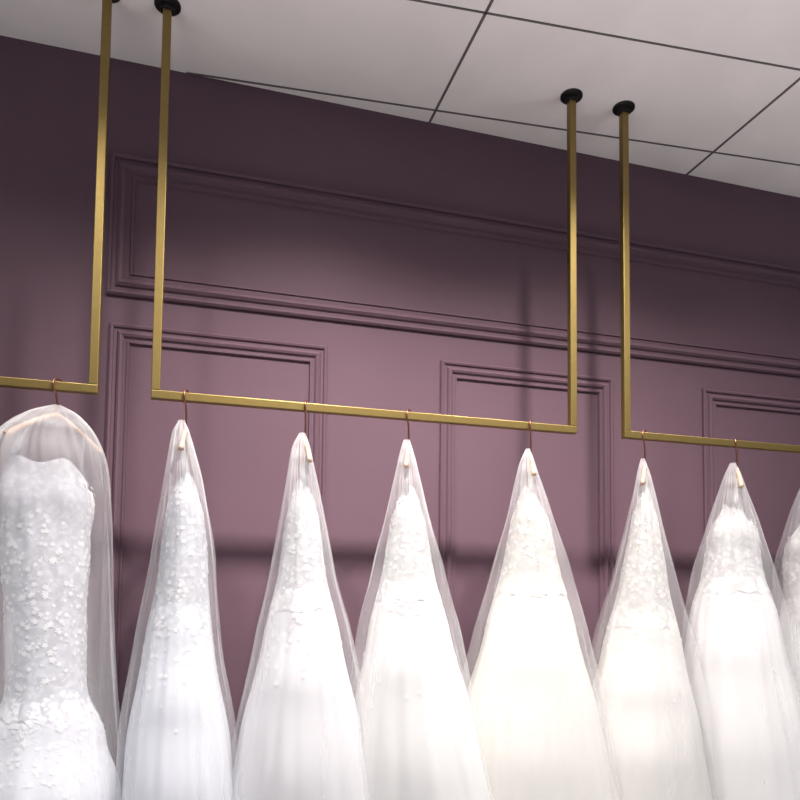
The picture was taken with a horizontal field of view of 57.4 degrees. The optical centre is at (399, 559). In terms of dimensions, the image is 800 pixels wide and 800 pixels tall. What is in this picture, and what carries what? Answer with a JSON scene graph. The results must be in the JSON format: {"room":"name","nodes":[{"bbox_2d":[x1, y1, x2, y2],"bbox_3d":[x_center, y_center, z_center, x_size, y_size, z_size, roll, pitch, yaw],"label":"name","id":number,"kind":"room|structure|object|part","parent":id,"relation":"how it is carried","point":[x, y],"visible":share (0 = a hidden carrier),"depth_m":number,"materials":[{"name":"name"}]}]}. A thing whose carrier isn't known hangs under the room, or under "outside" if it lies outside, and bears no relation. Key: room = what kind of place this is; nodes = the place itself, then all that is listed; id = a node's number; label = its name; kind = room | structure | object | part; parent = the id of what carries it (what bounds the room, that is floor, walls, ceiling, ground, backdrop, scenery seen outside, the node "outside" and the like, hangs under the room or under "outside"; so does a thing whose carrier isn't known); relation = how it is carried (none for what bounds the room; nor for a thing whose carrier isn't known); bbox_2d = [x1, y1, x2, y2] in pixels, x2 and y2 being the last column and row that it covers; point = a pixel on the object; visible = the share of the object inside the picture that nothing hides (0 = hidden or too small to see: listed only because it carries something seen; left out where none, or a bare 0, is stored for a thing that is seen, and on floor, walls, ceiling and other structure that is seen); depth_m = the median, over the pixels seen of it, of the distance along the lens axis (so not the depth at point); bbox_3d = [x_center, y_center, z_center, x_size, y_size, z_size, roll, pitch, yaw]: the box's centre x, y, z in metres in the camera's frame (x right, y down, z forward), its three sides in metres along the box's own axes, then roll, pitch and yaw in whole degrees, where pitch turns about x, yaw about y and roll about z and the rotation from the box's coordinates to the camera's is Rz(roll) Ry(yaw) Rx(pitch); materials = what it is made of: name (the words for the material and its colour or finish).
{"room":"bridal shop","nodes":[
{"label":"bridal shop","id":0,"kind":"room"},
{"bbox_2d":[0,35,799,795],"bbox_3d":[0.381,0.057,2.643,9.000,3.200,0.120,2,-3,-16],"label":"wall","id":1,"kind":"structure","parent":0,"point":[244,466],"depth_m":2.47,"materials":[{"name":"paint"}]},
{"bbox_2d":[96,322,327,766],"bbox_3d":[-0.578,0.276,2.282,0.680,2.000,0.016,2,-3,-16],"label":"trim","id":2,"kind":"structure","parent":1,"relation":"attached to","point":[121,336],"depth_m":2.24,"materials":[{"name":"paint"}]},
{"bbox_2d":[105,152,799,376],"bbox_3d":[0.859,-0.997,2.767,3.670,0.450,0.019,2,-3,-16],"label":"trim","id":3,"kind":"structure","parent":1,"relation":"attached to","point":[126,170],"depth_m":2.52,"materials":[{"name":"paint"}]},
{"bbox_2d":[439,360,613,658],"bbox_3d":[0.460,0.307,2.581,0.680,1.995,0.016,2,-3,-16],"label":"trim","id":4,"kind":"structure","parent":1,"relation":"attached to","point":[450,371],"depth_m":2.62,"materials":[{"name":"paint"}]},
{"bbox_2d":[702,388,799,552],"bbox_3d":[1.497,0.336,2.881,0.680,1.995,0.016,2,-3,-16],"label":"trim","id":5,"kind":"structure","parent":1,"relation":"attached to","point":[711,398],"depth_m":2.85,"materials":[{"name":"paint"}]},
{"bbox_2d":[0,0,799,197],"bbox_3d":[1.174,-1.736,0.067,9.000,0.100,5.692,2,-3,-16],"label":"ceiling","id":6,"kind":"structure","parent":0,"point":[405,52],"depth_m":2.28,"materials":[{"name":"tile"}]},
{"bbox_2d":[0,0,119,394],"bbox_3d":[-1.448,-1.039,1.831,1.372,1.146,0.074,2,-3,-16],"label":"clothing rack","id":7,"kind":"object","parent":6,"relation":"hanging from","point":[92,388],"visible":1,"depth_m":1.99,"materials":[{"name":"gold metal"}]},
{"bbox_3d":[-1.454,-0.479,1.798,1.322,0.024,0.024,2,-3,-16],"label":"hanging rail","id":8,"kind":"part","parent":7,"relation":"part of","materials":[{"name":"gold metal"}]},
{"bbox_2d":[3,378,102,454],"bbox_3d":[-0.915,-0.395,1.949,0.018,0.186,0.280,-1,-4,33],"label":"clothes hanger","id":9,"kind":"object","parent":7,"relation":"hanging from","point":[10,431],"visible":0.99,"depth_m":1.94,"materials":[{"name":"brown wood"}]},
{"bbox_3d":[-0.917,-0.348,1.947,0.014,0.092,0.280,-2,-4,33],"label":"hanger arm","id":10,"kind":"part","parent":9,"relation":"part of","materials":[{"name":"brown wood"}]},
{"bbox_2d":[0,421,120,799],"bbox_3d":[-0.917,0.538,1.899,0.403,1.886,0.416,2,-4,-26],"label":"dress","id":11,"kind":"object","parent":9,"relation":"hanging from","point":[53,744],"visible":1,"depth_m":1.85,"materials":[{"name":"fabric"}]},
{"bbox_3d":[-0.825,-1.030,2.011,0.024,1.116,0.024,2,-3,-16],"label":"upright post","id":12,"kind":"part","parent":7,"relation":"part of","materials":[{"name":"gold metal"}]},
{"bbox_2d":[151,0,582,434],"bbox_3d":[-0.051,-1.000,2.234,1.364,1.146,0.074,2,-3,-16],"label":"clothing rack","id":13,"kind":"object","parent":6,"relation":"hanging from","point":[570,97],"visible":1,"depth_m":2.15,"materials":[{"name":"gold metal"}]},
{"bbox_3d":[-0.671,-1.026,2.055,0.024,1.116,0.024,2,-3,-16],"label":"upright post","id":14,"kind":"part","parent":13,"relation":"part of","materials":[{"name":"gold metal"}]},
{"bbox_2d":[178,389,191,463],"bbox_3d":[-0.599,-0.382,2.041,0.015,0.194,0.201,1,-3,-10],"label":"clothes hanger","id":15,"kind":"object","parent":13,"relation":"hanging from","point":[185,433],"visible":0.96,"depth_m":2.04,"materials":[{"name":"brown wood"}]},
{"bbox_2d":[121,437,232,799],"bbox_3d":[-0.597,0.550,1.990,0.340,1.880,0.447,1,-3,-10],"label":"dress","id":16,"kind":"object","parent":15,"relation":"hanging from","point":[178,744],"visible":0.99,"depth_m":1.91,"materials":[{"name":"fabric"}]},
{"bbox_3d":[-0.599,-0.328,2.038,0.015,0.086,0.201,1,-3,-10],"label":"hanger arm","id":17,"kind":"part","parent":15,"relation":"part of","materials":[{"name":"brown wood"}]},
{"bbox_2d":[298,400,312,473],"bbox_3d":[-0.277,-0.368,2.134,0.015,0.204,0.201,2,-3,-16],"label":"clothes hanger","id":18,"kind":"object","parent":13,"relation":"hanging from","point":[305,446],"visible":0.94,"depth_m":2.13,"materials":[{"name":"brown wood"}]},
{"bbox_2d":[232,450,369,799],"bbox_3d":[-0.280,0.563,2.077,0.447,1.870,0.446,1,-3,-4],"label":"dress","id":19,"kind":"object","parent":18,"relation":"hanging from","point":[300,736],"visible":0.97,"depth_m":1.99,"materials":[{"name":"fabric"}]},
{"bbox_3d":[-0.277,-0.309,2.130,0.015,0.086,0.201,2,-3,-16],"label":"hanger arm","id":20,"kind":"part","parent":18,"relation":"part of","materials":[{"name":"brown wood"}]},
{"bbox_3d":[-0.058,-0.440,2.201,1.314,0.024,0.024,2,-3,-16],"label":"hanging rail","id":21,"kind":"part","parent":13,"relation":"part of","materials":[{"name":"gold metal"}]},
{"bbox_2d":[404,409,412,478],"bbox_3d":[0.026,-0.361,2.221,0.015,0.201,0.201,0,-3,5],"label":"clothes hanger","id":22,"kind":"object","parent":13,"relation":"hanging from","point":[407,461],"visible":0.93,"depth_m":2.21,"materials":[{"name":"brown wood"}]},
{"bbox_3d":[0.025,-0.303,2.218,0.015,0.086,0.201,0,-3,5],"label":"hanger arm","id":23,"kind":"part","parent":22,"relation":"part of","materials":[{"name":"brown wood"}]},
{"bbox_2d":[525,419,535,485],"bbox_3d":[0.418,-0.350,2.334,0.015,0.200,0.201,0,-3,4],"label":"clothes hanger","id":24,"kind":"object","parent":13,"relation":"hanging from","point":[531,460],"visible":0.91,"depth_m":2.32,"materials":[{"name":"brown wood"}]},
{"bbox_3d":[0.417,-0.294,2.331,0.015,0.086,0.201,0,-3,4],"label":"hanger arm","id":25,"kind":"part","parent":24,"relation":"part of","materials":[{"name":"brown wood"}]},
{"bbox_2d":[467,464,618,799],"bbox_3d":[0.416,0.581,2.282,0.591,1.874,0.459,0,-3,10],"label":"dress","id":26,"kind":"object","parent":24,"relation":"hanging from","point":[530,693],"visible":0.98,"depth_m":2.17,"materials":[{"name":"fabric"}]},
{"bbox_3d":[0.568,-0.992,2.413,0.024,1.116,0.024,2,-3,-16],"label":"upright post","id":27,"kind":"part","parent":13,"relation":"part of","materials":[{"name":"gold metal"}]},
{"bbox_2d":[186,0,799,174],"bbox_3d":[1.190,-1.689,0.006,8.960,0.004,5.572,2,-3,-16],"label":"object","id":28,"kind":"structure","parent":6,"relation":"attached to","point":[485,12],"depth_m":2.40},
{"bbox_2d":[612,100,799,452],"bbox_3d":[1.385,-0.960,2.648,1.376,1.146,0.074,2,-3,-16],"label":"clothing rack","id":29,"kind":"object","parent":6,"relation":"hanging from","point":[622,109],"visible":1,"depth_m":2.47,"materials":[{"name":"gold metal"}]},
{"bbox_3d":[0.760,-0.986,2.468,0.024,1.116,0.024,2,-3,-16],"label":"upright post","id":30,"kind":"part","parent":29,"relation":"part of","materials":[{"name":"gold metal"}]},
{"bbox_2d":[640,429,649,490],"bbox_3d":[0.822,-0.337,2.451,0.015,0.204,0.201,-1,-4,24],"label":"clothes hanger","id":31,"kind":"object","parent":29,"relation":"hanging from","point":[644,476],"visible":0.94,"depth_m":2.45,"materials":[{"name":"brown wood"}]},
{"bbox_3d":[0.822,-0.279,2.447,0.015,0.086,0.201,-1,-4,24],"label":"hanger arm","id":32,"kind":"part","parent":31,"relation":"part of","materials":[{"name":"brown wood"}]},
{"bbox_2d":[592,481,711,799],"bbox_3d":[0.794,0.594,2.400,0.460,1.870,0.438,-1,-4,21],"label":"dress","id":33,"kind":"object","parent":31,"relation":"hanging from","point":[648,715],"visible":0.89,"depth_m":2.31,"materials":[{"name":"fabric"}]},
{"bbox_3d":[1.379,-0.400,2.616,1.326,0.024,0.024,2,-3,-16],"label":"hanging rail","id":34,"kind":"part","parent":29,"relation":"part of","materials":[{"name":"gold metal"}]},
{"bbox_2d":[732,437,743,495],"bbox_3d":[1.178,-0.333,2.554,0.015,0.194,0.201,0,-3,18],"label":"clothes hanger","id":35,"kind":"object","parent":29,"relation":"hanging from","point":[737,475],"visible":0.94,"depth_m":2.54,"materials":[{"name":"brown wood"}]},
{"bbox_3d":[1.178,-0.279,2.551,0.015,0.086,0.201,0,-3,18],"label":"hanger arm","id":36,"kind":"part","parent":35,"relation":"part of","materials":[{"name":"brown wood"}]},
{"bbox_2d":[684,477,799,799],"bbox_3d":[1.181,0.599,2.500,0.464,1.880,0.483,2,-4,-20],"label":"dress","id":37,"kind":"object","parent":35,"relation":"hanging from","point":[747,702],"visible":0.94,"depth_m":2.40,"materials":[{"name":"fabric"}]},
{"bbox_2d":[355,455,489,799],"bbox_3d":[0.054,0.571,2.168,0.468,1.873,0.441,1,-3,1],"label":"dress","id":38,"kind":"object","parent":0,"point":[420,741],"visible":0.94,"depth_m":2.07,"materials":[{"name":"fabric"}]},
{"bbox_3d":[1.536,-0.319,2.657,0.037,0.202,0.200,-1,-4,30],"label":"clothes hanger","id":39,"kind":"object","parent":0,"visible":0},
{"bbox_2d":[779,524,799,699],"bbox_3d":[1.553,0.612,2.592,0.421,1.872,0.452,-1,-4,30],"label":"dress","id":40,"kind":"object","parent":39,"relation":"hanging from","point":[789,618],"visible":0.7,"depth_m":2.62,"materials":[{"name":"fabric"}]}
]}

